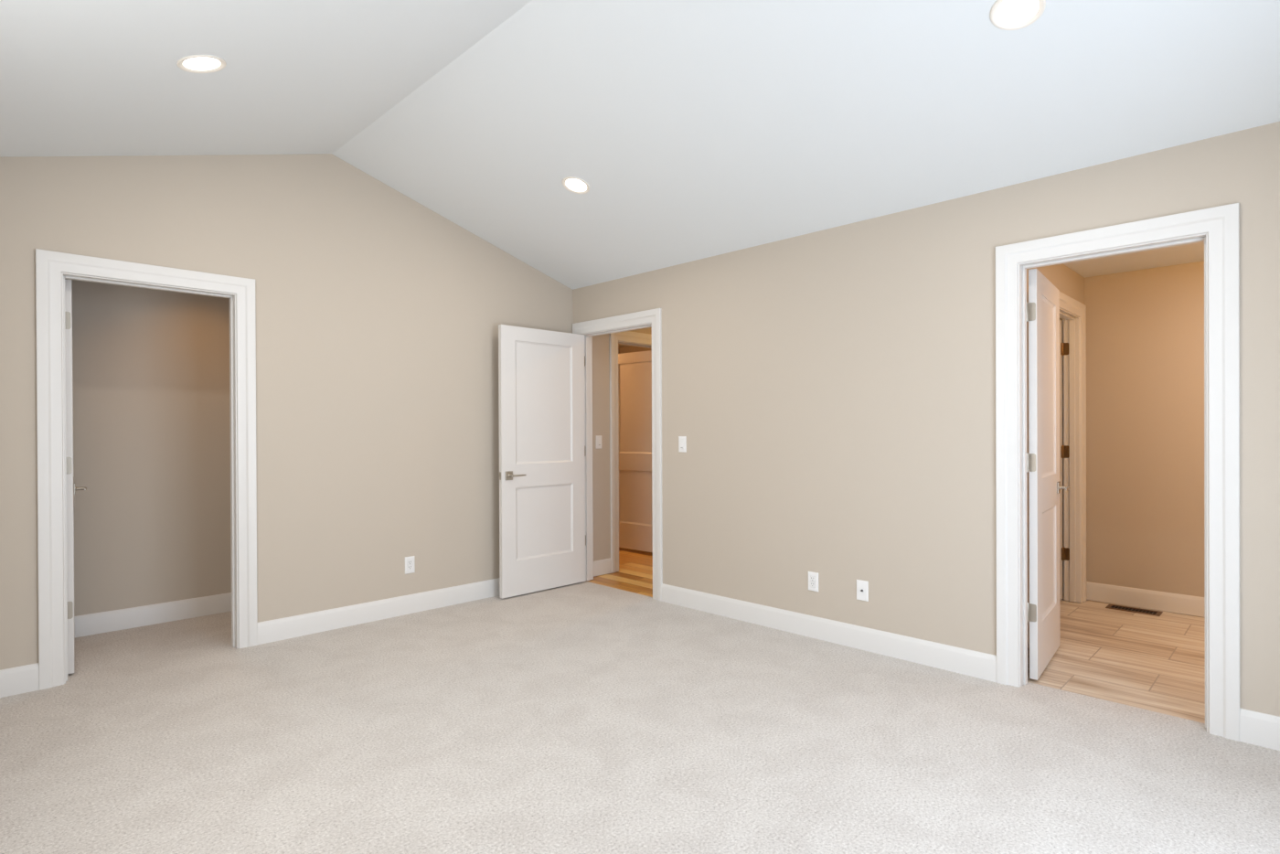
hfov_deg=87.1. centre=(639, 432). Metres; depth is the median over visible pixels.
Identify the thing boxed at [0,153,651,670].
wall
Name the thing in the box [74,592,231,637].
baseboard
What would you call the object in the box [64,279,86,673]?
door
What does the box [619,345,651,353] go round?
wall
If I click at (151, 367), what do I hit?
wall
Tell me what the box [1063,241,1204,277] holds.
ceiling
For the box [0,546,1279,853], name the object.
floor
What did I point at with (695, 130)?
ceiling
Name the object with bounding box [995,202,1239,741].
door frame
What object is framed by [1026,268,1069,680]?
door
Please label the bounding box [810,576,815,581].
receptacle
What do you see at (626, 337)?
door frame
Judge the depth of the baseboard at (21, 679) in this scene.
3.24 m
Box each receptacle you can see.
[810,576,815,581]
[810,581,815,586]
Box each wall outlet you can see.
[405,555,415,574]
[808,571,818,591]
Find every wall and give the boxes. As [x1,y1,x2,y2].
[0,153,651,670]
[64,278,231,616]
[572,121,1279,716]
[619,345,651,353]
[1026,263,1084,603]
[1059,260,1204,597]
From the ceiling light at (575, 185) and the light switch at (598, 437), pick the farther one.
the light switch at (598, 437)
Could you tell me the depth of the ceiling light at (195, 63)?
2.70 m
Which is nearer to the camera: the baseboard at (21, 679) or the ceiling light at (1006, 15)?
the ceiling light at (1006, 15)
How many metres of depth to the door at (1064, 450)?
4.89 m
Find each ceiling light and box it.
[176,54,226,73]
[562,176,589,193]
[990,0,1045,30]
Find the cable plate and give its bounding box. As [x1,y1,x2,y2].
[856,579,868,601]
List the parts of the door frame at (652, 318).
casing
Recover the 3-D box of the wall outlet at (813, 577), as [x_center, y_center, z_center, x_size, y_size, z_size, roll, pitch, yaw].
[1.043,0.897,4.062,0.008,0.114,0.070,0,0,-45]
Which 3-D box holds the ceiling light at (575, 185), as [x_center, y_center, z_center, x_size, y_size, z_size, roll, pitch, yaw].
[-0.386,-1.493,4.066,0.167,0.054,0.173,0,0,-34]
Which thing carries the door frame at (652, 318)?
attached to the wall at (831, 392)
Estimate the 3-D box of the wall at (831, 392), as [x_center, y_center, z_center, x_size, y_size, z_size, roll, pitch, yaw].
[1.268,0.004,3.916,0.114,2.460,5.070,0,0,-45]
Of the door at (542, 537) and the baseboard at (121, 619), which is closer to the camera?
the baseboard at (121, 619)
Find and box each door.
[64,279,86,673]
[498,324,586,598]
[618,350,652,552]
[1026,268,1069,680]
[1059,320,1069,599]
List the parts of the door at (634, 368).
panel, panel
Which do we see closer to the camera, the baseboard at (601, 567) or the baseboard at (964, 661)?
the baseboard at (964, 661)
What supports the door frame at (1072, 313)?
attached to the wall at (1068, 282)
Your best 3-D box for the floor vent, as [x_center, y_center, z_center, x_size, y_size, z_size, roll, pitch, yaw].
[3.409,1.222,4.651,0.132,0.005,0.304,0,0,-45]
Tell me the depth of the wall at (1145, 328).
4.68 m
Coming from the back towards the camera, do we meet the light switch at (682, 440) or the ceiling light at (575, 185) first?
the light switch at (682, 440)
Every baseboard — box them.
[0,662,39,697]
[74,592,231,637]
[257,577,500,644]
[593,557,611,576]
[661,583,996,682]
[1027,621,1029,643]
[1086,581,1204,617]
[1239,707,1279,750]
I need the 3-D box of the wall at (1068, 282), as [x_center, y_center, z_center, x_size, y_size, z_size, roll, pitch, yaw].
[2.493,-0.023,4.246,2.086,2.500,0.099,0,0,-45]
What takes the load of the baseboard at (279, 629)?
attached to the wall at (378, 314)
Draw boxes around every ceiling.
[0,0,1279,289]
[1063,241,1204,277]
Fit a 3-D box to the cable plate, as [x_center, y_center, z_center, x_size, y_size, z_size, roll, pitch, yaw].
[1.263,0.899,3.836,0.016,0.114,0.070,0,0,-45]
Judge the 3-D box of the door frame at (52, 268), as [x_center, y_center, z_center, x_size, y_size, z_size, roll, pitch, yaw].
[-2.647,0.176,3.672,0.962,2.150,0.151,0,0,-45]
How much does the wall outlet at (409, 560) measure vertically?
0.114 m
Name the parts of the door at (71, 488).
lever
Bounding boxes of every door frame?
[35,248,257,690]
[572,308,662,601]
[609,330,651,573]
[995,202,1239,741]
[1059,291,1086,602]
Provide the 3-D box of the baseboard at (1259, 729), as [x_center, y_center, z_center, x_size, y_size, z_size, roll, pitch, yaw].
[2.667,1.168,2.430,0.015,0.129,0.751,0,0,-45]
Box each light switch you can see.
[596,435,601,448]
[678,436,686,452]
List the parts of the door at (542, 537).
lever handle, lever, panel, panel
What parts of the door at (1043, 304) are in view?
panel, panel, lever handle, lever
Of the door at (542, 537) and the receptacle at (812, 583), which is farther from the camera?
the door at (542, 537)
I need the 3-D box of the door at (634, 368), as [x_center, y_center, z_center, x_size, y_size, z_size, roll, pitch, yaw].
[-0.004,0.186,6.901,0.838,2.030,0.156,0,0,43]
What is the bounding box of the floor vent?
[1105,603,1162,616]
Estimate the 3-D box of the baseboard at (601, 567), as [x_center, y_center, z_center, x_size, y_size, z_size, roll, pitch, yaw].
[-0.355,1.170,5.838,0.289,0.129,0.015,0,0,-45]
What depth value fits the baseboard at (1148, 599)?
4.68 m
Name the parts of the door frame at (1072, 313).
casing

